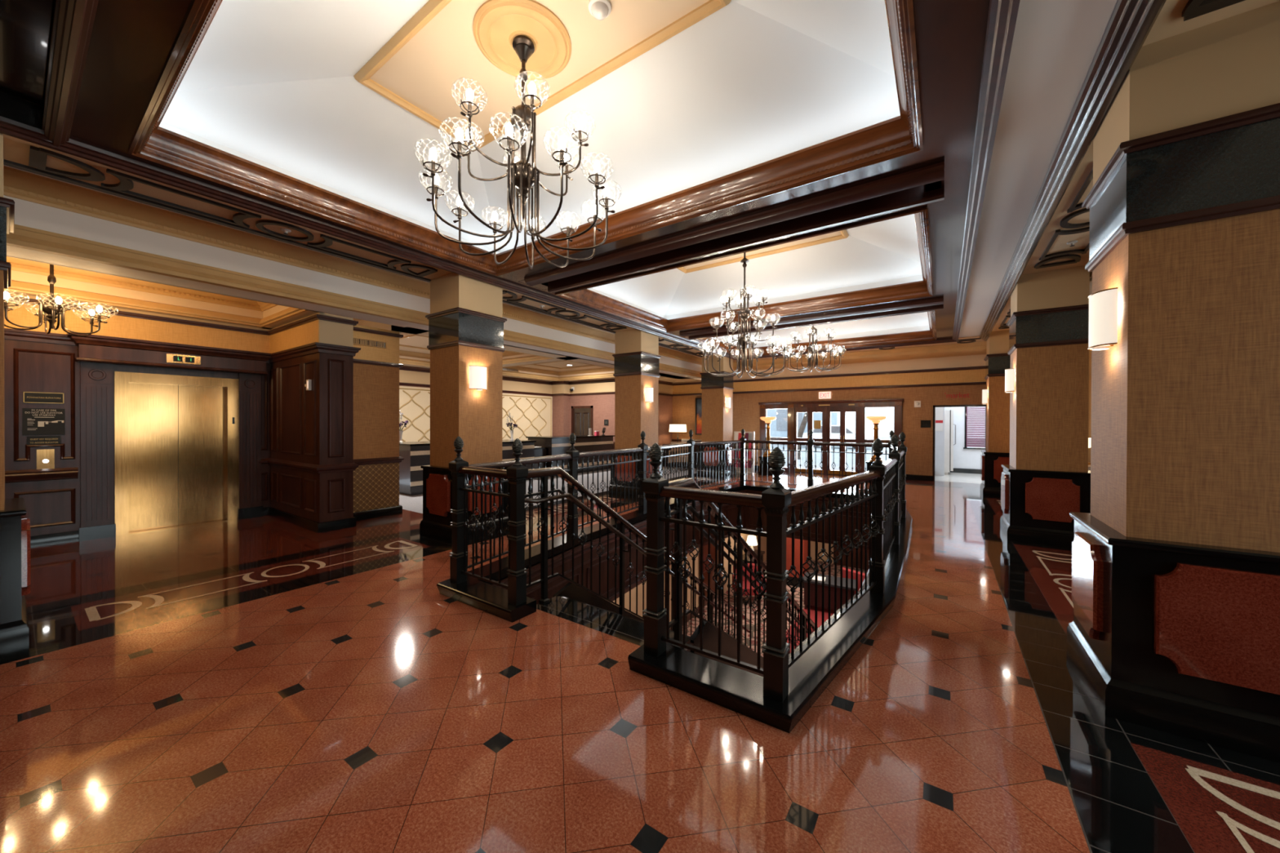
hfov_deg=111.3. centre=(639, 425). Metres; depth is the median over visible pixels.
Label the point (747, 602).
basket
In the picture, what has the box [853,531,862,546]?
basket
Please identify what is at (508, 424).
flower vase
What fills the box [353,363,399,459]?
wall
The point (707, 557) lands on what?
basket
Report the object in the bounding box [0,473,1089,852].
floor
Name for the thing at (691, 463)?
newel post
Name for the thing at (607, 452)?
railing panel
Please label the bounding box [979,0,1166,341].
trim
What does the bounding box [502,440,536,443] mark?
countertop
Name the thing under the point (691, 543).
basket
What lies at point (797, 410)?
door
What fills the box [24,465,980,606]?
floor
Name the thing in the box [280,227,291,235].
sprinkler
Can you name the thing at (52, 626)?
floor
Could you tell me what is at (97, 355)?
surround
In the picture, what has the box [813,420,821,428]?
notice
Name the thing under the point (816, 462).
ground
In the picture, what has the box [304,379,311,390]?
wall sconce
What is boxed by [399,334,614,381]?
trim
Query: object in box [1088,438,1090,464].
lamp
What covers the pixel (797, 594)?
floor
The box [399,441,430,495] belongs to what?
desk unit
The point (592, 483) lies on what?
basket
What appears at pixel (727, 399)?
wall sconce
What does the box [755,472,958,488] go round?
floor
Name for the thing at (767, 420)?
lamp
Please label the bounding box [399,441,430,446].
countertop
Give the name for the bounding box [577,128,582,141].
candle
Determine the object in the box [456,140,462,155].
candle
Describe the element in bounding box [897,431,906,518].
newel post
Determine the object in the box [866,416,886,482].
lamp
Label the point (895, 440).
newel post
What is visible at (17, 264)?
trim
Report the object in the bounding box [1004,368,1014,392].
wall sconce
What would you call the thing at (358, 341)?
air vent
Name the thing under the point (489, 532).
basket
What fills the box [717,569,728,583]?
basket
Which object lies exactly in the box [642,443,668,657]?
newel post
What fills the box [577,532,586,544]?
basket
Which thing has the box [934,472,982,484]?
floor
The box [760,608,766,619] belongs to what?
basket
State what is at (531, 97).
candle
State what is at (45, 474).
trim
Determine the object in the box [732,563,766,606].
armchair
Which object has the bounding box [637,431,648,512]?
newel post
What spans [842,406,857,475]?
door
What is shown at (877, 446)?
newel post
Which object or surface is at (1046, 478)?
column
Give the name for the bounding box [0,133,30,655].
column
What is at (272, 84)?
ceiling
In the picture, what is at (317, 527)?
baseboard
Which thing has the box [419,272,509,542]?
column
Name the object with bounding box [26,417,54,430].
print
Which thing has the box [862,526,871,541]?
basket
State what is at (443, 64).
ceiling
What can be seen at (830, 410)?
door
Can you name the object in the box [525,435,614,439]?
countertop
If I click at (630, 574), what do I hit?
basket
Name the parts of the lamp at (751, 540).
lamp shade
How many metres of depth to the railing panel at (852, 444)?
9.00 m
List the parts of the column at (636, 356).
granite panel, moulding, moulding, granite panel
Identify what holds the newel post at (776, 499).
on the floor at (379, 710)
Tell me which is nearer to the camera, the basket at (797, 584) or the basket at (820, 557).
the basket at (797, 584)
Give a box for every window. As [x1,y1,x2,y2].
[765,408,787,471]
[864,405,894,471]
[963,406,984,448]
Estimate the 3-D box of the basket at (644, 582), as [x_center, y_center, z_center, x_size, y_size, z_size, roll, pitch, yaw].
[0.039,1.740,4.970,0.078,0.121,0.078,0,0,-20]
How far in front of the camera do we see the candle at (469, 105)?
2.81 m
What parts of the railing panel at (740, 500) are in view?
handrail, rail, rail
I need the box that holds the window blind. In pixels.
[966,406,985,447]
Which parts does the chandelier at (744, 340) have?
arm, arm, arm, arm, arm, arm, arm, arm, arm, arm, arm, stem, arm, arm, arm, arm, arm, arm, arm, arm, arm, arm, arm, arm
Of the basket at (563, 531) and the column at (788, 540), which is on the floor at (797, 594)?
the column at (788, 540)
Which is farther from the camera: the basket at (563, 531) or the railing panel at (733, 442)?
the railing panel at (733, 442)
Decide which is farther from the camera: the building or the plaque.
the building
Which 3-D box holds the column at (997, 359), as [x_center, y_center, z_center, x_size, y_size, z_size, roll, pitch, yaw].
[7.892,-0.240,9.386,0.886,3.500,0.886,0,0,35]
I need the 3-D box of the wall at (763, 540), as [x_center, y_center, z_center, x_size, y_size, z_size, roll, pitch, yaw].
[3.648,3.581,7.579,8.600,2.250,15.600,0,0,35]
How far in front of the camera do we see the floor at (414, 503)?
10.71 m
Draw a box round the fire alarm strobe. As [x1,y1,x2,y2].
[914,400,920,407]
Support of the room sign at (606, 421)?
attached to the wall at (603, 405)
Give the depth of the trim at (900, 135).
3.59 m
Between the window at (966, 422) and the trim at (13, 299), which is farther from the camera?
the window at (966, 422)
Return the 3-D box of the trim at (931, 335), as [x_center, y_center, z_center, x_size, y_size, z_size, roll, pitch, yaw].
[4.017,-2.091,10.168,4.752,0.227,3.212,0,0,35]
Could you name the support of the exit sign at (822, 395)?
attached to the wall at (918, 442)
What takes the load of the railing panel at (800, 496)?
on the floor at (379, 710)
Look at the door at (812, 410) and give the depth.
13.35 m
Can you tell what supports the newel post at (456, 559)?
on the floor at (379, 710)
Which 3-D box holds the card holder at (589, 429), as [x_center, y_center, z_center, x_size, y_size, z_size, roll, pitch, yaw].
[-1.597,0.221,14.027,0.100,0.240,0.120,0,0,35]
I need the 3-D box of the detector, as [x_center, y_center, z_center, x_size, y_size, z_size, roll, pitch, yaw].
[-0.265,-2.724,2.877,0.150,0.068,0.150,0,0,35]
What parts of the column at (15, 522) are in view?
moulding, moulding, granite panel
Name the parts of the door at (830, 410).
kick plate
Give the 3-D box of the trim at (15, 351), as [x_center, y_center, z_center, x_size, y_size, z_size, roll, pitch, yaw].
[-6.690,0.165,4.551,2.020,2.190,5.660,0,0,35]
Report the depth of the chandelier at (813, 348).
10.12 m
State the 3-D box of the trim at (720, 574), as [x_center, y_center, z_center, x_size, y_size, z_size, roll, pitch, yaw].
[-0.766,3.673,7.645,0.070,2.040,10.480,0,0,35]
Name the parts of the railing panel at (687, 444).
rail, handrail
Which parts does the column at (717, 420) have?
granite panel, moulding, moulding, granite panel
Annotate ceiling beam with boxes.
[3,165,702,377]
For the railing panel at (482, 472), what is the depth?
3.72 m
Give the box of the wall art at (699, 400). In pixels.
[695,397,702,435]
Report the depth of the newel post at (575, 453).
5.53 m
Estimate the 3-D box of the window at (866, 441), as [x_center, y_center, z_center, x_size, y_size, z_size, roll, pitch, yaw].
[6.815,0.478,12.439,0.760,2.030,0.050,0,0,35]
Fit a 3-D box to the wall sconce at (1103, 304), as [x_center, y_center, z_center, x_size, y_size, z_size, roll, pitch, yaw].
[2.671,-0.599,2.534,0.101,0.321,0.264,0,0,35]
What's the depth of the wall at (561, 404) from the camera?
15.99 m
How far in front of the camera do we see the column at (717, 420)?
12.66 m
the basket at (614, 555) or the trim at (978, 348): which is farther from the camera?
the trim at (978, 348)
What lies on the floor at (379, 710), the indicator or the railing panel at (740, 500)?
the railing panel at (740, 500)
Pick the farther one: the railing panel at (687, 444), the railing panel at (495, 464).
the railing panel at (687, 444)
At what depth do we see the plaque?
5.37 m
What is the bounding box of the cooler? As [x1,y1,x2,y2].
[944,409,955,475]
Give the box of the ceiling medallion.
[473,0,571,79]
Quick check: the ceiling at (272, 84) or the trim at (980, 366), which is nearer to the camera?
the ceiling at (272, 84)
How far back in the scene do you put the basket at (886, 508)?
4.28 m
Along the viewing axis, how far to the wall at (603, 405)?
15.53 m
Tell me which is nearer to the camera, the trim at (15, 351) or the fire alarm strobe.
the trim at (15, 351)
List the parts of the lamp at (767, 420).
column stem, lamp shade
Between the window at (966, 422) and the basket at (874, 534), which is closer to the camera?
the basket at (874, 534)
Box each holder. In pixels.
[587,428,592,435]
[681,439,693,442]
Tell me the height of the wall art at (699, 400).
1.320 m
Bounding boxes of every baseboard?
[30,506,356,547]
[353,505,402,520]
[754,465,933,480]
[934,467,980,475]
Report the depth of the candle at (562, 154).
2.66 m
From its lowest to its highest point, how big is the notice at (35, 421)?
0.330 m
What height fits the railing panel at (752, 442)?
0.957 m
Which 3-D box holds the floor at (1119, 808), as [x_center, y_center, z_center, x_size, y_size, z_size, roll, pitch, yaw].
[2.443,1.519,3.908,3.980,0.001,17.200,0,0,35]
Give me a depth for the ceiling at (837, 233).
6.89 m
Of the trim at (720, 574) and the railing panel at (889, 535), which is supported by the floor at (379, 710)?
the railing panel at (889, 535)
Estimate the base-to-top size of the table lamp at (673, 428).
0.710 m
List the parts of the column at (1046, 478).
granite panel, moulding, moulding, granite panel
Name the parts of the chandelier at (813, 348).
arm, arm, arm, arm, arm, arm, arm, arm, arm, arm, arm, arm, arm, arm, arm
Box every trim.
[0,0,1020,359]
[3,0,1244,358]
[4,256,307,327]
[4,294,358,335]
[4,328,360,483]
[13,348,344,528]
[127,0,923,275]
[353,0,731,149]
[353,326,404,465]
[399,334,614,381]
[399,367,673,396]
[494,490,871,651]
[531,506,869,599]
[555,207,933,332]
[669,546,721,630]
[671,365,986,444]
[676,229,848,273]
[689,310,937,356]
[733,341,986,371]
[758,399,903,474]
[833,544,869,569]
[932,404,986,480]
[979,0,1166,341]
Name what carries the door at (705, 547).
in the wall at (763, 540)
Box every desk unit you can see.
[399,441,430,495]
[502,440,536,479]
[525,435,614,476]
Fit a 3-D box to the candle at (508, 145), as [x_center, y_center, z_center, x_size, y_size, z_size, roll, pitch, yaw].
[-0.765,-1.644,2.557,0.030,0.084,0.032,0,0,-7]
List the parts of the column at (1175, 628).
granite panel, moulding, moulding, granite panel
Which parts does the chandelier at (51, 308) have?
arm, arm, arm, stem, arm, arm, arm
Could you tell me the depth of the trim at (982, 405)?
11.68 m
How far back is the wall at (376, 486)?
7.04 m
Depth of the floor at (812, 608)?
10.66 m
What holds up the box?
on the desk unit at (555, 445)
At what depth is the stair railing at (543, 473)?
4.23 m
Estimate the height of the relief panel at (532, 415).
1.720 m
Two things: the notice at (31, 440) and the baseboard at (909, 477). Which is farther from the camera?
the baseboard at (909, 477)
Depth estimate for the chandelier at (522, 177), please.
3.09 m
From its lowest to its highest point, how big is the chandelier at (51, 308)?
0.939 m
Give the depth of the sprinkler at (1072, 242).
4.71 m
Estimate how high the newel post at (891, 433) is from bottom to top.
1.311 m
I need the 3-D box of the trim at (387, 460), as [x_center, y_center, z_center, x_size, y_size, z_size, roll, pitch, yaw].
[-4.821,-0.450,7.388,1.455,2.145,0.915,0,0,35]
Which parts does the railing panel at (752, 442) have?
rail, rail, handrail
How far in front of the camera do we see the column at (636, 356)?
9.26 m
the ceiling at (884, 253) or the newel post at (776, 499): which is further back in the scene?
the ceiling at (884, 253)
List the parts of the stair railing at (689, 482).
post, rail, rail, grab rail, post, post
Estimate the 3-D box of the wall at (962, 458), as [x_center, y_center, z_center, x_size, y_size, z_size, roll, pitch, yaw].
[10.148,0.055,12.100,3.600,2.900,2.950,0,0,35]
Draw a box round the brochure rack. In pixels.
[733,431,754,474]
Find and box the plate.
[36,448,54,469]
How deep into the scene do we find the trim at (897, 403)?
13.18 m
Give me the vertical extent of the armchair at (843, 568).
0.900 m
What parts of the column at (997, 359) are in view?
granite panel, moulding, moulding, granite panel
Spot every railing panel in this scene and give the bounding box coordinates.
[457,466,510,588]
[466,453,572,568]
[577,447,643,527]
[646,442,691,480]
[658,485,766,674]
[693,440,743,488]
[744,440,808,485]
[786,469,880,667]
[813,441,888,490]
[883,456,897,563]
[898,448,905,520]
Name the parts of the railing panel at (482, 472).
handrail, rail, rail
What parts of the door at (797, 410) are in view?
kick plate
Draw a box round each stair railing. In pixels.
[524,466,749,637]
[664,477,817,657]
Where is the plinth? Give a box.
[436,484,912,733]
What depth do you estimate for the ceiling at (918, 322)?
11.13 m
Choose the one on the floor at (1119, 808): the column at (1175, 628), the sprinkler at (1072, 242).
the column at (1175, 628)
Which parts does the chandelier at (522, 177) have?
arm, arm, arm, arm, arm, arm, arm, arm, arm, stem, arm, arm, arm, arm, arm, arm, arm, arm, arm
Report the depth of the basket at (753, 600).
4.21 m
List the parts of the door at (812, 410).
kick plate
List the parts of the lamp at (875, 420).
column stem, lamp shade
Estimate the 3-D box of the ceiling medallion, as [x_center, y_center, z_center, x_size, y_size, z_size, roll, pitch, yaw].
[-0.838,-2.749,3.147,0.680,0.028,0.680,0,0,35]
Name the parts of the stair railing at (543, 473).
post, rail, rail, post, post, post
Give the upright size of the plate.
0.290 m
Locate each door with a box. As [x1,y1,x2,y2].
[571,405,593,435]
[702,543,717,607]
[794,407,809,472]
[809,407,823,474]
[827,406,842,475]
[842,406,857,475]
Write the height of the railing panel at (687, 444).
0.957 m
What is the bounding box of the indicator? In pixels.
[166,353,200,364]
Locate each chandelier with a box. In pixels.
[4,264,110,336]
[422,35,615,269]
[700,252,788,377]
[782,325,844,372]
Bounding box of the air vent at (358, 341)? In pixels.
[353,337,386,348]
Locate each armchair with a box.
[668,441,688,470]
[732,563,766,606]
[842,567,864,594]
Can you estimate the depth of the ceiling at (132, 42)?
2.87 m
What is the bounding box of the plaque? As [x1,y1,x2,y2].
[22,391,64,404]
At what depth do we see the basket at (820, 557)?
2.80 m
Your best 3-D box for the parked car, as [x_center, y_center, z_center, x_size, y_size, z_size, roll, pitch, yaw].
[12.501,0.712,27.838,4.250,1.445,1.760,0,0,35]
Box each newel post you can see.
[448,436,468,584]
[506,438,528,605]
[565,432,579,537]
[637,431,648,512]
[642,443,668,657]
[686,429,694,478]
[739,428,746,484]
[761,447,791,702]
[807,429,814,487]
[868,438,886,595]
[888,430,893,453]
[888,434,901,545]
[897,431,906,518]
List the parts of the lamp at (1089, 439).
lamp shade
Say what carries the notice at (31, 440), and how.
attached to the wall at (37, 372)
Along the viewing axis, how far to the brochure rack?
13.26 m
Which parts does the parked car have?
glass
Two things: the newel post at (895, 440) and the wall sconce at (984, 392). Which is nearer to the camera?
the newel post at (895, 440)
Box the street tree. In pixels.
[797,412,807,459]
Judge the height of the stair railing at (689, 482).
3.886 m
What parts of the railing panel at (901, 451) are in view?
handrail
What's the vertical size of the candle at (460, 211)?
0.084 m
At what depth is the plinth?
2.75 m
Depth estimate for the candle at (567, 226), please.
3.70 m
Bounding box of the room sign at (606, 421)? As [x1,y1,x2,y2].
[604,419,608,425]
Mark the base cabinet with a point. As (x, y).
(695, 446)
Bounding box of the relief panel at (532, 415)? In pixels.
[399,386,552,442]
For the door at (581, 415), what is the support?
in the wall at (603, 405)
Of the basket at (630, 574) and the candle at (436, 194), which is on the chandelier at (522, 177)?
the candle at (436, 194)
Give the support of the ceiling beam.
attached to the ceiling at (28, 214)
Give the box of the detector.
[588,0,611,20]
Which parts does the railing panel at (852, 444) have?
handrail, rail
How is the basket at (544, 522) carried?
on the stair railing at (543, 473)
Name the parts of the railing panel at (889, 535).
rail, rail, handrail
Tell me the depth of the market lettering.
11.38 m
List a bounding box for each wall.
[4,292,270,536]
[4,301,319,353]
[353,324,399,364]
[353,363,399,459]
[353,462,399,512]
[399,365,551,396]
[399,369,672,394]
[491,489,885,652]
[551,381,569,435]
[569,378,672,465]
[610,533,833,622]
[672,354,986,475]
[934,406,984,475]
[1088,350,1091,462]
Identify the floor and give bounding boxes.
[0,472,1279,852]
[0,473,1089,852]
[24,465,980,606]
[399,466,698,513]
[682,559,868,657]
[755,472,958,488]
[786,605,834,653]
[906,483,1279,852]
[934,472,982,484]
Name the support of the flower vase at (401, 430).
on the desk unit at (415, 455)
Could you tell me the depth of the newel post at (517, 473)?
3.46 m
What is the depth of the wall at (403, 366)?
14.58 m
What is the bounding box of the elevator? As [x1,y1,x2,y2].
[114,371,239,536]
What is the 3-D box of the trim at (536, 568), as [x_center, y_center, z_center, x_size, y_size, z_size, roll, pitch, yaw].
[1.541,1.991,6.298,3.440,0.930,7.240,0,0,35]
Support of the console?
on the floor at (797, 594)
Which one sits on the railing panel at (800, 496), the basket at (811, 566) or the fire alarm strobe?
the basket at (811, 566)
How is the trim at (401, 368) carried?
attached to the wall at (405, 376)
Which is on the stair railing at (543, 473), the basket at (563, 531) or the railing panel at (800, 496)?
the basket at (563, 531)
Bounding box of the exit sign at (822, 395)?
[818,391,831,399]
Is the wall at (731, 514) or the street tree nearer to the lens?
the wall at (731, 514)
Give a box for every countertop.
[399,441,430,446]
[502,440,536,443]
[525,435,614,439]
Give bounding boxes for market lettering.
[946,392,969,398]
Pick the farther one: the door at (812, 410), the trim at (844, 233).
the door at (812, 410)
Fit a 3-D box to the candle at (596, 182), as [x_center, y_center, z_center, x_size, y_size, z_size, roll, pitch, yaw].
[-0.288,-1.644,2.920,0.032,0.084,0.030,0,0,23]
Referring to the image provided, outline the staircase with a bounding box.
[552,582,763,676]
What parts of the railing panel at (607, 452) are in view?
rail, rail, handrail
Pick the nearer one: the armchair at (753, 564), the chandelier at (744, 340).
the chandelier at (744, 340)
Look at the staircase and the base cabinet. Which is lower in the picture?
the staircase
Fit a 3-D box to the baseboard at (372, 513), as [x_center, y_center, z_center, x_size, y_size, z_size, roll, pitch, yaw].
[-4.841,1.415,7.394,1.435,0.135,0.895,0,0,35]
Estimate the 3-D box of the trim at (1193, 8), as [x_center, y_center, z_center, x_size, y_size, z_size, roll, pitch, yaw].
[0.741,-1.981,5.035,7.204,0.030,17.130,0,0,35]
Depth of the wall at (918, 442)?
12.44 m
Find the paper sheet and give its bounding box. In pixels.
[812,576,826,581]
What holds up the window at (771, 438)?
in the wall at (918, 442)
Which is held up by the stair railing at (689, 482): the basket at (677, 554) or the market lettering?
the basket at (677, 554)
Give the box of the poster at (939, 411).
[935,407,943,431]
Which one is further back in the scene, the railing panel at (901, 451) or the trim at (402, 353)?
the trim at (402, 353)
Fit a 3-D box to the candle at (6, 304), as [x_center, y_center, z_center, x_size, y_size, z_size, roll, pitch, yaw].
[-6.458,-1.239,4.451,0.030,0.084,0.032,0,0,0]
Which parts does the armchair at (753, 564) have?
armrest, backrest, seat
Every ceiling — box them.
[0,0,1279,361]
[3,164,702,382]
[159,0,900,254]
[369,0,709,141]
[587,213,923,319]
[683,231,841,269]
[715,311,929,348]
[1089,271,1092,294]
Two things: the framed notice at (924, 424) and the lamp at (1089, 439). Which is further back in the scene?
the framed notice at (924, 424)
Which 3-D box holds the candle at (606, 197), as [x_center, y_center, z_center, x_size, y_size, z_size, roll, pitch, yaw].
[-0.246,-1.645,3.228,0.032,0.084,0.030,0,0,-7]
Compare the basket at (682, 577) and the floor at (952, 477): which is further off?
the floor at (952, 477)
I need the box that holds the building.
[766,408,837,445]
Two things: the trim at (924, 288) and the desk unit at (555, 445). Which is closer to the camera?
the trim at (924, 288)
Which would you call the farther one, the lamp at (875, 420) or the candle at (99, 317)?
the lamp at (875, 420)
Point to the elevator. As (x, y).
(176, 437)
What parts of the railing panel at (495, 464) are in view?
rail, rail, handrail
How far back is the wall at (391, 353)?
7.06 m
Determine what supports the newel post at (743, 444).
on the floor at (379, 710)
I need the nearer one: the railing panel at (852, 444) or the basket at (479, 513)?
the basket at (479, 513)
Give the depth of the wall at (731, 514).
6.77 m
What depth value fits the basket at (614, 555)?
4.54 m
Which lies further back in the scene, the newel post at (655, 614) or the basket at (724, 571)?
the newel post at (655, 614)
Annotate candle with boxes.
[4,298,8,307]
[97,312,101,319]
[430,159,435,173]
[434,184,438,196]
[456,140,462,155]
[457,205,462,217]
[466,100,472,113]
[506,135,511,151]
[529,93,533,106]
[559,148,564,162]
[566,225,569,235]
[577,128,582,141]
[594,172,599,185]
[604,195,608,207]
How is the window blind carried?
attached to the window at (966, 422)
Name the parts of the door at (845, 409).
kick plate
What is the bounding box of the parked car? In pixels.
[802,425,873,448]
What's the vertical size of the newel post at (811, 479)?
1.311 m
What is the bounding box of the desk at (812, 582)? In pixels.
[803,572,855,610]
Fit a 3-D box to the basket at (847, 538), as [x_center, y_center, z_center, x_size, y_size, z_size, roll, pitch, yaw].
[1.492,0.867,3.150,0.078,0.121,0.078,0,0,-30]
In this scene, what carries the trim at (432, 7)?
attached to the ceiling at (272, 84)
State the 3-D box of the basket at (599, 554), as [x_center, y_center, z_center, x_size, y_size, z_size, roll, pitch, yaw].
[-0.397,1.236,4.337,0.078,0.121,0.078,0,0,-20]
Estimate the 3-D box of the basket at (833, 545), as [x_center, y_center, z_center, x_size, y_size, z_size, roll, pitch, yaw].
[1.335,0.867,2.980,0.078,0.121,0.078,0,0,12]
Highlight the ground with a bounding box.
[769,436,985,471]
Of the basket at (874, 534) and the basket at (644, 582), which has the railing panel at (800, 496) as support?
the basket at (874, 534)
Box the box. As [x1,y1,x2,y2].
[594,431,599,435]
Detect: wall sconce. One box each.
[304,379,311,390]
[469,364,487,390]
[644,386,653,402]
[725,396,730,408]
[982,389,987,404]
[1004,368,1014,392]
[1087,287,1117,351]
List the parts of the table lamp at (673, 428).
lamp shade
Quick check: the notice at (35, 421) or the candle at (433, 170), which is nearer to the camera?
the candle at (433, 170)
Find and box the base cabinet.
[662,444,698,468]
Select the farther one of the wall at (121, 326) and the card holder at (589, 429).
the card holder at (589, 429)
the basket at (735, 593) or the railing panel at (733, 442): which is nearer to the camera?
the basket at (735, 593)
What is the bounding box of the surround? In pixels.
[66,332,271,541]
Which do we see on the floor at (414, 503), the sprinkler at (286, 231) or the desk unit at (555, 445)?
the desk unit at (555, 445)
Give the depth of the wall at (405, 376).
15.22 m
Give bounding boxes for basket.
[467,515,478,529]
[471,509,480,521]
[485,520,495,533]
[491,505,498,516]
[503,524,510,537]
[537,520,546,533]
[558,519,568,532]
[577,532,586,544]
[590,483,595,492]
[595,543,604,555]
[600,481,605,489]
[611,555,619,565]
[626,564,634,575]
[640,573,646,583]
[669,544,682,561]
[677,560,691,579]
[688,542,699,558]
[703,556,715,572]
[712,567,727,587]
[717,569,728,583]
[730,580,737,594]
[742,591,750,604]
[751,574,766,596]
[751,600,757,612]
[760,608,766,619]
[786,568,800,589]
[802,559,816,578]
[817,551,830,569]
[831,543,842,561]
[842,537,853,553]
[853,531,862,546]
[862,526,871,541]
[868,521,879,535]
[884,507,889,519]
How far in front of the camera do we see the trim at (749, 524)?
6.56 m
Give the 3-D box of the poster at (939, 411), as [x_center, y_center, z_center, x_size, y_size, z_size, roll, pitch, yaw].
[8.807,-0.173,12.867,0.200,0.700,0.008,0,0,35]
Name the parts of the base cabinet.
door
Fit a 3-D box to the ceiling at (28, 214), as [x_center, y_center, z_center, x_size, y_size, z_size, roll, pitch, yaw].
[-4.455,-1.910,9.287,6.080,0.670,18.200,0,0,35]
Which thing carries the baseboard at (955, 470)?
attached to the wall at (962, 458)
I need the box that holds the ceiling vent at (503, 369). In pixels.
[502,368,519,372]
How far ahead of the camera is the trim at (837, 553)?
14.34 m
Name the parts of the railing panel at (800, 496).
rail, rail, handrail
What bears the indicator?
attached to the surround
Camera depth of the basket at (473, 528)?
3.81 m
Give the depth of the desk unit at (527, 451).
11.53 m
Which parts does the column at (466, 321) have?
granite panel, moulding, moulding, granite panel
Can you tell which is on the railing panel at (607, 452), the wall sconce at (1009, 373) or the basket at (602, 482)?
the basket at (602, 482)
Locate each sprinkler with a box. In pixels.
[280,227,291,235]
[1066,240,1078,246]
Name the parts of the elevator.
door panel, sill, door panel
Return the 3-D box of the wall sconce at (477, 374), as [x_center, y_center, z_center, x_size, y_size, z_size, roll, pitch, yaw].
[-2.148,-0.628,5.848,0.101,0.321,0.264,0,0,35]
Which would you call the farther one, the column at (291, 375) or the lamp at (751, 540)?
the lamp at (751, 540)
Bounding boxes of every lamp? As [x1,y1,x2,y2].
[669,424,686,441]
[746,535,757,551]
[758,417,776,475]
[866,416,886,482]
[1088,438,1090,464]
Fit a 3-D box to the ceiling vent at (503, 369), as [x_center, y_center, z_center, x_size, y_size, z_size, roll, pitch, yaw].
[-4.295,-1.766,13.799,0.045,0.090,1.200,0,0,35]
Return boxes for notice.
[22,408,65,435]
[26,435,61,444]
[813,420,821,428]
[920,420,930,427]
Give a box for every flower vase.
[399,412,408,442]
[506,411,517,439]
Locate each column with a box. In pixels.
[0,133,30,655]
[270,312,353,522]
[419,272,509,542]
[608,328,663,497]
[697,355,736,477]
[786,537,808,588]
[980,329,1010,497]
[1000,265,1090,547]
[1066,0,1279,763]
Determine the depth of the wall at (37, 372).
5.45 m
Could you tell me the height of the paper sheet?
0.012 m
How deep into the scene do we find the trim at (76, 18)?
3.92 m
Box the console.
[742,549,764,575]
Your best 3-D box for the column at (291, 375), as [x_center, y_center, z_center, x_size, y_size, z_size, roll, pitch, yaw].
[-5.143,-0.041,6.800,2.000,3.050,0.420,0,0,35]
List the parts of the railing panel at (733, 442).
rail, handrail, rail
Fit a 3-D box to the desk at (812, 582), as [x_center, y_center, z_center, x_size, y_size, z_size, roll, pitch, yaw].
[4.833,4.319,11.140,1.240,0.750,0.680,0,0,28]
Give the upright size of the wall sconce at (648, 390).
0.321 m

